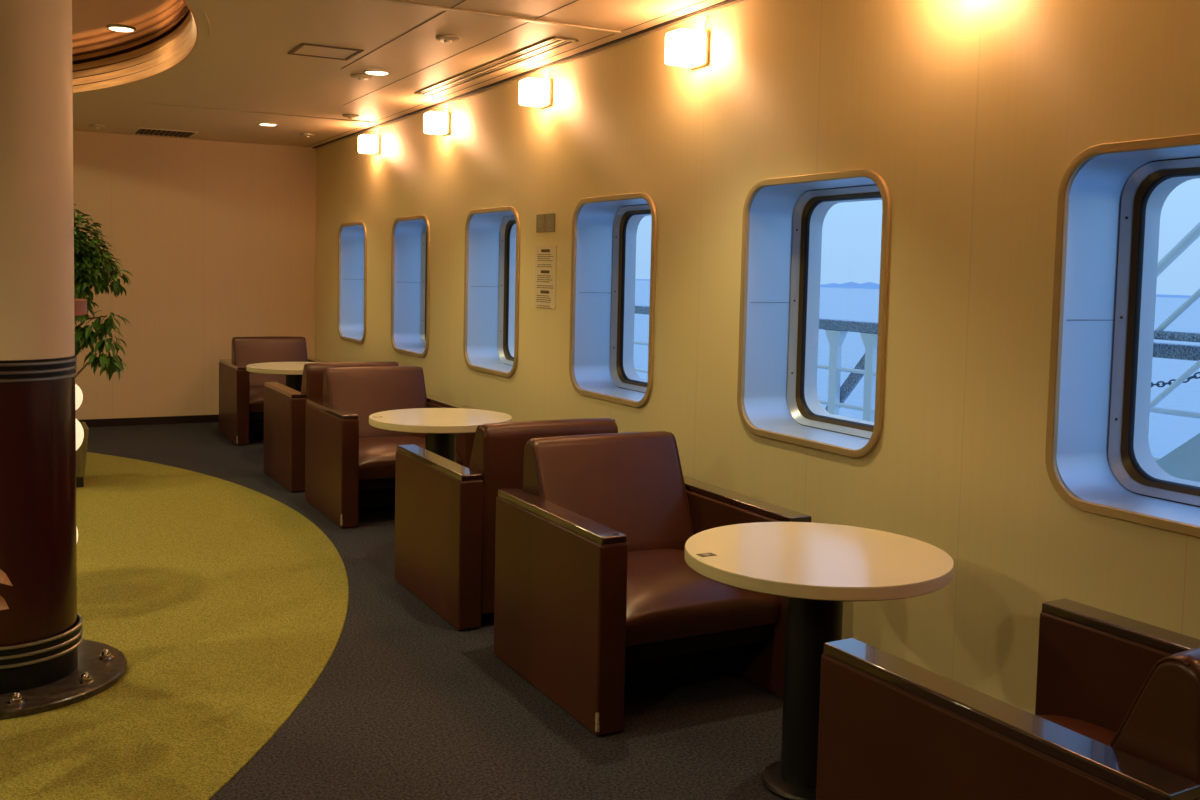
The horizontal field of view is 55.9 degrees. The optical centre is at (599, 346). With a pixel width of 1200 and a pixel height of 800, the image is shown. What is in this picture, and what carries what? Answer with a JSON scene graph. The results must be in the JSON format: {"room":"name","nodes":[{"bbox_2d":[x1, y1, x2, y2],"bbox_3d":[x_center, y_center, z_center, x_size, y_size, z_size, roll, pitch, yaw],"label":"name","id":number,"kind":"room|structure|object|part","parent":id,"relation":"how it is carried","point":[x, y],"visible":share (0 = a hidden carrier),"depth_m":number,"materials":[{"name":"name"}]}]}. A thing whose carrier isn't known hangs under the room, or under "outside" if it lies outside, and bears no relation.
{"room":"ship interior","nodes":[
{"label":"ship interior","id":0,"kind":"room"},
{"bbox_2d":[76,422,88,476],"bbox_3d":[-3.648,0.694,7.559,0.396,0.320,0.396,-1,4,-28],"label":"planter","id":1,"kind":"object","parent":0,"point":[81,453],"depth_m":7.47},
{"bbox_2d":[73,131,315,419],"bbox_3d":[-8.283,-0.649,8.282,13.045,3.050,0.100,-1,4,-28],"label":"wall","id":2,"kind":"structure","parent":0,"point":[216,240],"depth_m":10.59,"materials":[{"name":"beige paint"}]},
{"bbox_2d":[78,414,218,426],"bbox_3d":[-8.401,0.742,8.263,12.588,0.072,0.012,-1,4,-28],"label":"baseboard","id":3,"kind":"structure","parent":2,"relation":"attached to","point":[192,418],"depth_m":10.50,"materials":[{"name":"black wood"}]},
{"bbox_2d":[306,0,706,146],"bbox_3d":[0.496,-1.456,4.680,0.004,0.002,14.373,-1,4,-28],"label":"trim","id":4,"kind":"structure","parent":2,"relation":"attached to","point":[705,0],"depth_m":6.24,"materials":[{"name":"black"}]},
{"bbox_2d":[73,0,724,147],"bbox_3d":[-4.968,-1.389,1.773,12.600,0.001,14.373,-1,4,-28],"label":"ceiling","id":5,"kind":"structure","parent":0,"point":[245,63],"depth_m":6.33,"materials":[{"name":"beige paint"}]},
{"bbox_2d":[89,124,104,128],"bbox_3d":[-4.281,-1.869,9.614,0.124,0.029,0.124,-1,4,-28],"label":"smoke detector","id":6,"kind":"object","parent":5,"relation":"attached to","point":[95,126],"visible":1,"depth_m":9.57,"materials":[{"name":"beige plastic"}]},
{"bbox_2d":[106,25,135,32],"bbox_3d":[-2.778,-1.842,6.555,0.164,0.008,0.164,-1,4,-28],"label":"ceiling light","id":7,"kind":"object","parent":5,"relation":"attached to","point":[116,28],"visible":1,"depth_m":6.54,"materials":[{"name":"beige"}]},
{"bbox_2d":[72,0,189,63],"bbox_3d":[-6.144,-1.778,4.187,8.870,0.020,8.870,-1,4,-28],"label":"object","id":8,"kind":"structure","parent":5,"relation":"attached to","point":[153,20],"depth_m":6.42,"materials":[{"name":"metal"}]},
{"bbox_2d":[72,0,198,92],"bbox_3d":[-6.146,-1.668,4.194,8.778,0.199,8.778,-1,4,-28],"label":"trim","id":9,"kind":"structure","parent":5,"relation":"attached to","point":[157,57],"depth_m":7.12,"materials":[{"name":"brown wood"}]},
{"bbox_2d":[132,128,197,137],"bbox_3d":[-3.866,-1.899,10.037,0.490,0.007,0.510,-1,4,-28],"label":"ceiling vent","id":10,"kind":"object","parent":5,"relation":"in","point":[140,131],"visible":1,"depth_m":10.02,"materials":[{"name":"black metal"}]},
{"bbox_2d":[146,103,373,122],"bbox_3d":[-2.552,-1.776,8.600,1.688,0.007,0.040,-1,4,-28],"label":"trim","id":11,"kind":"structure","parent":5,"relation":"attached to","point":[146,103],"depth_m":8.55,"materials":[{"name":"beige"}]},
{"bbox_2d":[258,123,277,125],"bbox_3d":[-2.725,-1.823,9.273,0.164,0.008,0.164,-1,4,-28],"label":"recessed light","id":12,"kind":"object","parent":5,"relation":"in","point":[261,124],"visible":1,"depth_m":9.25,"materials":[{"name":"beige"}]},
{"bbox_2d":[300,133,314,137],"bbox_3d":[-2.566,-1.850,9.905,0.124,0.029,0.124,-1,4,-28],"label":"smoke detector","id":13,"kind":"object","parent":5,"relation":"attached to","point":[307,135],"visible":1,"depth_m":9.87,"materials":[{"name":"beige plastic"}]},
{"bbox_2d":[288,43,363,60],"bbox_3d":[-1.482,-1.589,6.096,0.330,0.006,0.330,-1,4,-28],"label":"ceiling hatch","id":14,"kind":"object","parent":5,"relation":"attached to","point":[310,50],"visible":1,"depth_m":6.09,"materials":[{"name":"brown paint"}]},
{"bbox_3d":[-1.482,-1.591,6.095,0.300,0.002,0.300,-1,4,-28],"label":"panel","id":15,"kind":"part","parent":14,"relation":"part of","materials":[{"name":"beige"}]},
{"bbox_2d":[342,114,358,118],"bbox_3d":[-1.901,-1.752,8.619,0.124,0.029,0.124,-1,4,-28],"label":"smoke detector","id":16,"kind":"object","parent":5,"relation":"attached to","point":[349,116],"visible":1,"depth_m":8.58,"materials":[{"name":"beige plastic"}]},
{"bbox_2d":[351,74,371,80],"bbox_3d":[-1.442,-1.625,6.829,0.124,0.029,0.124,-1,4,-28],"label":"smoke detector","id":17,"kind":"object","parent":5,"relation":"attached to","point":[361,77],"visible":1,"depth_m":6.80,"materials":[{"name":"beige plastic"}]},
{"bbox_2d":[363,70,390,75],"bbox_3d":[-1.323,-1.624,6.700,0.164,0.008,0.164,-1,4,-28],"label":"recessed light","id":18,"kind":"object","parent":5,"relation":"in","point":[369,72],"visible":1,"depth_m":6.68,"materials":[{"name":"beige"}]},
{"bbox_2d":[342,0,465,68],"bbox_3d":[-0.707,-1.510,5.101,0.004,0.002,3.450,-1,4,-28],"label":"trim","id":19,"kind":"structure","parent":5,"relation":"attached to","point":[464,0],"depth_m":5.55,"materials":[{"name":"black"}]},
{"bbox_2d":[435,35,459,43],"bbox_3d":[-0.760,-1.532,5.647,0.124,0.029,0.124,-1,4,-28],"label":"smoke detector","id":20,"kind":"object","parent":5,"relation":"attached to","point":[447,39],"visible":1,"depth_m":5.62,"materials":[{"name":"beige plastic"}]},
{"bbox_2d":[344,0,577,104],"bbox_3d":[-0.453,-1.530,5.490,0.003,0.002,5.900,-1,4,-28],"label":"trim","id":21,"kind":"structure","parent":5,"relation":"attached to","point":[576,0],"depth_m":5.89,"materials":[{"name":"black"}]},
{"bbox_2d":[369,0,620,33],"bbox_3d":[-0.651,-1.500,5.035,1.688,0.009,0.040,-1,4,-28],"label":"trim","id":22,"kind":"structure","parent":5,"relation":"attached to","point":[384,1],"depth_m":5.12,"materials":[{"name":"beige metal"}]},
{"bbox_2d":[414,37,577,95],"bbox_3d":[-0.665,-1.599,6.542,0.138,0.009,2.120,-1,4,-28],"label":"ceiling vent","id":23,"kind":"object","parent":5,"relation":"in","point":[554,43],"visible":1,"depth_m":6.33,"materials":[{"name":"beige metal"}]},
{"bbox_2d":[87,422,783,799],"bbox_3d":[-4.920,1.314,2.007,13.045,0.100,14.573,-1,4,-28],"label":"floor","id":24,"kind":"structure","parent":0,"point":[407,704],"depth_m":3.79,"materials":[{"name":"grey carpet"}]},
{"bbox_2d":[0,452,348,799],"bbox_3d":[-6.299,1.122,3.664,10.928,0.005,10.105,-1,4,-28],"label":"carpet","id":25,"kind":"object","parent":24,"relation":"on","point":[224,604],"visible":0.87,"depth_m":4.60,"materials":[{"name":"green carpet"}]},
{"bbox_2d":[0,569,12,609],"bbox_3d":[-2.005,0.835,3.027,0.582,0.841,0.587,2,4,12],"label":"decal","id":26,"kind":"object","parent":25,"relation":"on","point":[4,579],"visible":1,"depth_m":3.19,"materials":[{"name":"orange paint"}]},
{"bbox_2d":[0,0,126,719],"bbox_3d":[-2.079,-0.232,3.939,0.780,2.848,0.780,-1,4,-28],"label":"column","id":27,"kind":"structure","parent":25,"relation":"on","point":[46,663],"depth_m":3.83,"materials":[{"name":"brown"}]},
{"bbox_3d":[-2.111,1.174,4.031,0.780,0.029,0.780,-1,4,-28],"label":"plate","id":28,"kind":"part","parent":27,"relation":"part of","materials":[{"name":"metal"}]},
{"bbox_2d":[74,299,86,540],"bbox_3d":[-2.449,0.460,4.863,0.448,1.330,0.448,-1,4,-28],"label":"globe lamp","id":29,"kind":"object","parent":25,"relation":"on","point":[80,305],"visible":0.1,"depth_m":4.89,"materials":[{"name":"white glass"}]},
{"bbox_3d":[-2.326,0.220,4.910,0.144,0.144,0.144,-1,4,-28],"label":"globe","id":30,"kind":"part","parent":29,"relation":"part of","materials":[{"name":"beige glass"}]},
{"bbox_3d":[-2.347,0.384,4.912,0.188,0.188,0.188,-1,4,-28],"label":"globe","id":31,"kind":"part","parent":29,"relation":"part of","materials":[{"name":"beige glass"}]},
{"bbox_3d":[-2.435,-0.166,4.823,0.448,0.075,0.448,-1,4,-28],"label":"lamp shade","id":32,"kind":"part","parent":29,"relation":"part of","materials":[{"name":"orange metal"}]},
{"bbox_2d":[74,204,132,487],"bbox_3d":[-3.586,-0.030,7.558,0.710,1.907,0.750,5,5,43],"label":"potted ficus","id":33,"kind":"object","parent":25,"relation":"on","point":[88,260],"visible":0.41,"depth_m":7.50,"materials":[{"name":"green plant"}]},
{"bbox_2d":[219,336,325,444],"bbox_3d":[-2.834,0.359,9.937,0.857,0.857,0.871,-1,4,-28],"label":"armchair","id":34,"kind":"object","parent":24,"relation":"on","point":[241,391],"visible":0.61,"depth_m":9.92,"materials":[{"name":"brown leather"}]},
{"bbox_3d":[-3.168,0.477,9.769,0.104,0.628,0.870,-1,4,-28],"label":"arm","id":35,"kind":"part","parent":34,"relation":"part of","materials":[{"name":"brown wood"}]},
{"bbox_3d":[-2.847,0.554,9.968,0.646,0.072,0.760,-1,4,-28],"label":"seat rail","id":36,"kind":"part","parent":34,"relation":"part of","materials":[{"name":"black"}]},
{"bbox_2d":[249,385,285,411],"bbox_3d":[-2.804,0.439,9.885,0.642,0.173,0.671,-1,4,-28],"label":"seat cushion","id":37,"kind":"object","parent":34,"relation":"on","point":[256,392],"depth_m":9.51,"materials":[{"name":"leather"}]},
{"bbox_3d":[-2.961,0.242,10.175,0.644,0.661,0.302,-1,4,-28],"label":"backrest","id":38,"kind":"part","parent":34,"relation":"part of","materials":[{"name":"leather"}]},
{"bbox_2d":[246,362,324,391],"bbox_3d":[-2.450,0.502,9.114,0.770,0.704,0.770,-1,4,-28],"label":"round table","id":39,"kind":"object","parent":24,"relation":"on","point":[293,371],"visible":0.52,"depth_m":9.00,"materials":[{"name":"beige laminate"}]},
{"bbox_2d":[264,362,398,491],"bbox_3d":[-1.865,0.505,8.035,0.857,0.857,0.871,-1,4,-28],"label":"armchair","id":40,"kind":"object","parent":24,"relation":"on","point":[284,406],"visible":0.44,"depth_m":7.57,"materials":[{"name":"brown leather"}]},
{"bbox_3d":[-2.200,0.623,7.865,0.104,0.628,0.870,-1,4,-28],"label":"arm","id":41,"kind":"part","parent":40,"relation":"part of","materials":[{"name":"brown leather"}]},
{"bbox_3d":[-1.733,0.426,7.784,0.644,0.661,0.302,-1,4,-28],"label":"backrest","id":42,"kind":"part","parent":40,"relation":"part of","materials":[{"name":"leather"}]},
{"bbox_2d":[305,366,475,527],"bbox_3d":[-1.304,0.582,7.039,0.857,0.857,0.871,-1,4,-28],"label":"armchair","id":43,"kind":"object","parent":24,"relation":"on","point":[350,463],"visible":0.73,"depth_m":6.90,"materials":[{"name":"brown leather"}]},
{"bbox_3d":[-1.638,0.700,6.870,0.104,0.628,0.870,-1,4,-28],"label":"arm","id":44,"kind":"part","parent":43,"relation":"part of","materials":[{"name":"brown leather"}]},
{"bbox_3d":[-1.431,0.465,7.277,0.644,0.661,0.302,-1,4,-28],"label":"backrest","id":45,"kind":"part","parent":43,"relation":"part of","materials":[{"name":"leather"}]},
{"bbox_3d":[-1.317,0.777,7.070,0.646,0.072,0.760,-1,4,-28],"label":"seat rail","id":46,"kind":"part","parent":43,"relation":"part of","materials":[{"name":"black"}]},
{"bbox_2d":[359,436,461,479],"bbox_3d":[-1.274,0.662,6.987,0.642,0.173,0.671,-1,4,-28],"label":"seat cushion","id":47,"kind":"object","parent":43,"relation":"on","point":[377,454],"depth_m":6.69,"materials":[{"name":"leather"}]},
{"bbox_3d":[-0.974,0.692,7.223,0.104,0.628,0.870,-1,4,-28],"label":"arm","id":48,"kind":"part","parent":43,"relation":"part of","materials":[{"name":"brown leather"}]},
{"bbox_2d":[369,408,511,462],"bbox_3d":[-0.872,0.729,6.168,0.770,0.704,0.770,-1,4,-28],"label":"round table","id":49,"kind":"object","parent":24,"relation":"on","point":[440,426],"visible":0.58,"depth_m":6.07,"materials":[{"name":"beige laminate"}]},
{"bbox_2d":[394,418,617,630],"bbox_3d":[-0.404,0.719,5.241,0.857,0.857,0.871,-1,4,-28],"label":"armchair","id":50,"kind":"object","parent":24,"relation":"on","point":[445,509],"visible":0.61,"depth_m":4.78,"materials":[{"name":"brown leather"}]},
{"bbox_3d":[-0.738,0.838,5.072,0.104,0.628,0.870,-1,4,-28],"label":"arm","id":51,"kind":"part","parent":50,"relation":"part of","materials":[{"name":"brown leather"}]},
{"bbox_3d":[-0.212,0.850,4.884,0.646,0.540,0.025,-1,4,-28],"label":"panel","id":52,"kind":"part","parent":50,"relation":"part of","materials":[{"name":"brown leather"}]},
{"bbox_3d":[-0.272,0.640,4.990,0.644,0.661,0.302,-1,4,-28],"label":"backrest","id":53,"kind":"part","parent":50,"relation":"part of","materials":[{"name":"leather"}]},
{"bbox_2d":[494,431,810,735],"bbox_3d":[0.172,0.800,4.202,0.857,0.857,0.871,-1,4,-28],"label":"armchair","id":54,"kind":"object","parent":24,"relation":"on","point":[597,594],"visible":0.87,"depth_m":4.03,"materials":[{"name":"brown leather"}]},
{"bbox_3d":[-0.162,0.918,4.033,0.104,0.628,0.870,-1,4,-28],"label":"arm","id":55,"kind":"part","parent":54,"relation":"part of","materials":[{"name":"brown leather"}]},
{"bbox_3d":[0.044,0.683,4.440,0.644,0.661,0.302,-1,4,-28],"label":"backrest","id":56,"kind":"part","parent":54,"relation":"part of","materials":[{"name":"leather"}]},
{"bbox_3d":[0.159,0.994,4.233,0.646,0.072,0.760,-1,4,-28],"label":"seat rail","id":57,"kind":"part","parent":54,"relation":"part of","materials":[{"name":"black leather"}]},
{"bbox_2d":[626,549,780,645],"bbox_3d":[0.201,0.880,4.150,0.642,0.173,0.671,-1,4,-28],"label":"seat cushion","id":58,"kind":"object","parent":54,"relation":"on","point":[668,601],"depth_m":3.91,"materials":[{"name":"leather"}]},
{"bbox_3d":[0.502,0.910,4.387,0.104,0.628,0.870,-1,4,-28],"label":"arm","id":59,"kind":"part","parent":54,"relation":"part of","materials":[{"name":"brown leather"}]},
{"bbox_2d":[684,522,953,799],"bbox_3d":[0.626,0.947,3.332,0.770,0.704,0.770,-1,4,-28],"label":"round table","id":60,"kind":"object","parent":24,"relation":"on","point":[818,567],"visible":0.83,"depth_m":3.26,"materials":[{"name":"beige laminate"}]},
{"bbox_2d":[816,598,1199,799],"bbox_3d":[1.092,0.933,2.471,0.857,0.857,0.871,-1,4,-30],"label":"armchair","id":61,"kind":"object","parent":24,"relation":"on","point":[1117,715],"visible":1,"depth_m":2.37,"materials":[{"name":"brown leather"}]},
{"bbox_2d":[1038,715,1115,745],"bbox_3d":[1.058,1.004,2.533,0.642,0.173,0.671,-1,4,-30],"label":"seat cushion","id":62,"kind":"object","parent":61,"relation":"on","point":[1100,728],"depth_m":2.77,"materials":[{"name":"leather"}]},
{"bbox_3d":[1.416,1.042,2.665,0.104,0.628,0.870,-1,4,-30],"label":"arm","id":63,"kind":"part","parent":61,"relation":"part of","materials":[{"name":"brown leather"}]},
{"bbox_3d":[1.231,0.854,2.225,0.644,0.661,0.302,-1,4,-30],"label":"backrest","id":64,"kind":"part","parent":61,"relation":"part of","materials":[{"name":"leather"}]},
{"bbox_2d":[315,0,1199,714],"bbox_3d":[0.718,-0.228,4.893,0.345,3.050,14.373,-1,4,-28],"label":"wall","id":65,"kind":"structure","parent":0,"point":[972,115],"depth_m":3.96,"materials":[{"name":"beige paint"}]},
{"bbox_2d":[337,222,366,343],"bbox_3d":[-2.038,-0.572,10.054,0.365,1.050,0.877,-1,4,-28],"label":"window","id":66,"kind":"structure","parent":65,"relation":"in","point":[352,237],"depth_m":10.37,"materials":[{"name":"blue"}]},
{"bbox_2d":[358,128,379,154],"bbox_3d":[-1.886,-1.691,9.225,0.149,0.226,0.148,-1,4,-28],"label":"wall lamp","id":67,"kind":"object","parent":65,"relation":"attached to","point":[369,144],"visible":1,"depth_m":9.18,"materials":[{"name":"beige"}]},
{"bbox_3d":[-1.897,-1.654,9.222,0.126,0.140,0.132,-1,4,-28],"label":"lamp shade","id":68,"kind":"part","parent":67,"relation":"part of","materials":[{"name":"beige glass"}]},
{"bbox_3d":[-1.830,-1.655,9.258,0.021,0.152,0.148,-1,4,-28],"label":"plate","id":69,"kind":"part","parent":67,"relation":"part of","materials":[{"name":"beige"}]},
{"bbox_2d":[391,215,429,357],"bbox_3d":[-1.290,-0.464,8.652,0.365,1.050,0.877,-1,4,-28],"label":"window","id":70,"kind":"structure","parent":65,"relation":"in","point":[410,240],"depth_m":8.97,"materials":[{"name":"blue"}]},
{"bbox_3d":[-1.229,-0.464,8.684,0.030,0.988,0.815,-1,4,-28],"label":"frame","id":71,"kind":"part","parent":70,"relation":"part of","materials":[{"name":"silver metal"}]},
{"bbox_2d":[424,106,449,135],"bbox_3d":[-1.127,-1.581,7.802,0.149,0.226,0.148,-1,4,-28],"label":"wall lamp","id":72,"kind":"object","parent":65,"relation":"attached to","point":[438,123],"visible":1,"depth_m":7.75,"materials":[{"name":"beige glass"}]},
{"bbox_3d":[-1.071,-1.545,7.834,0.021,0.152,0.148,-1,4,-28],"label":"plate","id":73,"kind":"part","parent":72,"relation":"part of","materials":[{"name":"beige"}]},
{"bbox_2d":[463,206,519,377],"bbox_3d":[-0.543,-0.355,7.250,0.365,1.050,0.877,-1,4,-28],"label":"window","id":74,"kind":"structure","parent":65,"relation":"in","point":[492,235],"depth_m":7.58,"materials":[{"name":"beige"}]},
{"bbox_3d":[-0.481,-0.356,7.282,0.030,0.988,0.815,-1,4,-28],"label":"frame","id":75,"kind":"part","parent":74,"relation":"part of","materials":[{"name":"silver metal"}]},
{"bbox_2d":[313,0,748,149],"bbox_3d":[0.586,-1.448,4.729,0.016,0.019,14.373,-1,4,-28],"label":"trim","id":76,"kind":"structure","parent":65,"relation":"attached to","point":[736,2],"depth_m":6.12,"materials":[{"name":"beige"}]},
{"bbox_2d":[519,69,551,107],"bbox_3d":[-0.365,-1.471,6.373,0.149,0.226,0.148,-1,4,-28],"label":"wall lamp","id":77,"kind":"object","parent":65,"relation":"attached to","point":[535,92],"visible":1,"depth_m":6.32,"materials":[{"name":"beige"}]},
{"bbox_3d":[-0.376,-1.434,6.370,0.126,0.140,0.132,-1,4,-28],"label":"lamp shade","id":78,"kind":"part","parent":77,"relation":"part of","materials":[{"name":"beige"}]},
{"bbox_3d":[-0.310,-1.435,6.405,0.021,0.152,0.148,-1,4,-28],"label":"plate","id":79,"kind":"part","parent":77,"relation":"part of","materials":[{"name":"beige"}]},
{"bbox_2d":[536,214,545,232],"bbox_3d":[-0.341,-0.710,6.494,0.008,0.104,0.114,-1,4,-28],"label":"wall plate","id":80,"kind":"object","parent":65,"relation":"attached to","point":[540,218],"visible":1,"depth_m":6.49,"materials":[{"name":"beige"}]},
{"bbox_2d":[534,246,556,308],"bbox_3d":[-0.312,-0.397,6.455,0.005,0.355,0.276,-1,4,-28],"label":"notice","id":81,"kind":"object","parent":65,"relation":"attached to","point":[545,256],"visible":1,"depth_m":6.45,"materials":[{"name":"beige paper"}]},
{"bbox_2d":[545,213,554,231],"bbox_3d":[-0.281,-0.701,6.383,0.008,0.104,0.114,-1,4,-28],"label":"wall plate","id":82,"kind":"object","parent":65,"relation":"attached to","point":[550,218],"visible":1,"depth_m":6.37,"materials":[{"name":"beige"}]},
{"bbox_2d":[569,192,656,407],"bbox_3d":[0.205,-0.247,5.847,0.365,1.050,0.877,-1,4,-28],"label":"window","id":83,"kind":"structure","parent":65,"relation":"in","point":[604,228],"depth_m":6.17,"materials":[{"name":"beige"}]},
{"bbox_3d":[0.266,-0.248,5.880,0.030,0.988,0.815,-1,4,-28],"label":"frame","id":84,"kind":"part","parent":83,"relation":"part of","materials":[{"name":"silver metal"}]},
{"bbox_2d":[665,15,708,68],"bbox_3d":[0.381,-1.352,4.973,0.149,0.226,0.148,-1,4,-28],"label":"wall lamp","id":85,"kind":"object","parent":65,"relation":"attached to","point":[688,48],"visible":1,"depth_m":4.93,"materials":[{"name":"beige"}]},
{"bbox_3d":[0.369,-1.314,4.971,0.126,0.140,0.132,-1,4,-28],"label":"lamp shade","id":86,"kind":"part","parent":85,"relation":"part of","materials":[{"name":"beige"}]},
{"bbox_3d":[0.436,-1.315,5.006,0.021,0.152,0.148,-1,4,-28],"label":"plate","id":87,"kind":"part","parent":85,"relation":"part of","materials":[{"name":"beige"}]},
{"bbox_2d":[737,169,890,457],"bbox_3d":[0.952,-0.139,4.445,0.365,1.050,0.877,-1,4,-28],"label":"window","id":88,"kind":"structure","parent":65,"relation":"in","point":[783,217],"depth_m":4.75,"materials":[{"name":"beige"}]},
{"bbox_3d":[1.014,-0.140,4.477,0.030,0.988,0.815,-1,4,-28],"label":"frame","id":89,"kind":"part","parent":88,"relation":"part of","materials":[{"name":"silver metal"}]},
{"bbox_2d":[1045,134,1199,537],"bbox_3d":[1.700,-0.031,3.042,0.365,1.050,0.877,-1,4,-28],"label":"window","id":90,"kind":"structure","parent":65,"relation":"in","point":[1108,222],"depth_m":3.37,"materials":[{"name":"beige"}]},
{"bbox_3d":[1.761,-0.032,3.075,0.030,0.988,0.815,-1,4,-28],"label":"frame","id":91,"kind":"part","parent":90,"relation":"part of","materials":[{"name":"silver metal"}]},
{"bbox_3d":[1.316,1.241,6.476,2.145,0.140,18.000,-1,4,-28],"label":"floor","id":92,"kind":"structure","parent":0,"visible":0},
{"bbox_2d":[634,305,1199,460],"bbox_3d":[1.966,0.536,6.484,0.097,1.294,16.500,-1,4,-28],"label":"deck railing","id":93,"kind":"object","parent":92,"relation":"on","point":[836,331],"visible":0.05,"depth_m":7.07,"materials":[{"name":"white metal"}]},
{"bbox_3d":[1.508,0.505,7.317,0.060,1.226,0.160,-1,4,-28],"label":"post","id":94,"kind":"part","parent":93,"relation":"part of","materials":[{"name":"white metal"}]},
{"bbox_3d":[1.668,0.529,7.017,0.060,1.226,0.160,-1,4,-28],"label":"post","id":95,"kind":"part","parent":93,"relation":"part of","materials":[{"name":"white metal"}]},
{"bbox_3d":[1.957,0.433,6.471,0.028,0.027,16.500,-1,4,-28],"label":"rail","id":96,"kind":"part","parent":93,"relation":"part of","materials":[{"name":"white metal"}]},
{"bbox_3d":[1.962,0.204,6.456,0.028,0.027,16.500,-1,4,-28],"label":"rail","id":97,"kind":"part","parent":93,"relation":"part of","materials":[{"name":"white metal"}]},
{"bbox_3d":[1.968,-0.075,6.438,0.070,0.068,16.500,-1,4,-28],"label":"handrail","id":98,"kind":"part","parent":93,"relation":"part of","materials":[{"name":"white metal"}]},
{"bbox_2d":[1151,372,1199,386],"bbox_3d":[2.621,0.084,5.134,0.030,0.234,0.737,-1,4,-28],"label":"chain","id":99,"kind":"object","parent":93,"relation":"hanging from","point":[1194,375],"visible":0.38,"depth_m":5.16,"materials":[{"name":"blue metal"}]},
{"bbox_2d":[1150,222,1199,409],"bbox_3d":[2.801,-0.066,4.660,0.060,2.650,3.185,-1,4,-28],"label":"boarding ladder","id":100,"kind":"object","parent":92,"relation":"on","point":[1189,238],"visible":0.29,"depth_m":5.04,"materials":[{"name":"metal"}]},
{"bbox_3d":[2.558,0.215,5.123,0.026,2.018,2.168,-1,4,-28],"label":"rod","id":101,"kind":"part","parent":100,"relation":"part of","materials":[{"name":"white paint"}]},
{"bbox_3d":[2.566,-0.115,5.101,0.028,2.020,2.169,-1,4,-28],"label":"rod","id":102,"kind":"part","parent":100,"relation":"part of","materials":[{"name":"white paint"}]},
{"bbox_3d":[2.572,-0.409,5.082,0.044,2.032,2.180,-1,4,-28],"label":"rod","id":103,"kind":"part","parent":100,"relation":"part of","materials":[{"name":"white paint"}]},
{"bbox_2d":[1156,433,1199,481],"bbox_3d":[2.713,0.805,4.490,0.274,1.050,1.850,-1,4,-28],"label":"deck","id":104,"kind":"object","parent":92,"relation":"on","point":[1183,462],"visible":0.07,"depth_m":4.74,"materials":[{"name":"paint"}]},
{"label":"outside","id":105,"kind":"structure","parent":0,"visible":0},
{"bbox_2d":[634,280,1199,456],"bbox_3d":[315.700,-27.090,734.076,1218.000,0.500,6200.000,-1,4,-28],"label":"sea","id":106,"kind":"structure","parent":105,"point":[1166,433],"depth_m":199.85,"materials":[{"name":"blue liquid"}]},
{"bbox_2d":[820,282,879,288],"bbox_3d":[394.974,-89.776,1646.058,90.000,9.404,240.000,-1,4,-28],"label":"island","id":107,"kind":"object","parent":106,"relation":"on","point":[869,285],"visible":0.44,"depth_m":1641.76,"materials":[{"name":"blue"}]},
{"bbox_2d":[635,279,1199,297],"bbox_3d":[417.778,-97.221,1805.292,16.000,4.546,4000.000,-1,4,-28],"label":"shoreline","id":108,"kind":"structure","parent":106,"relation":"on","point":[1157,295],"depth_m":1326.46,"materials":[{"name":"blue"}]}
]}

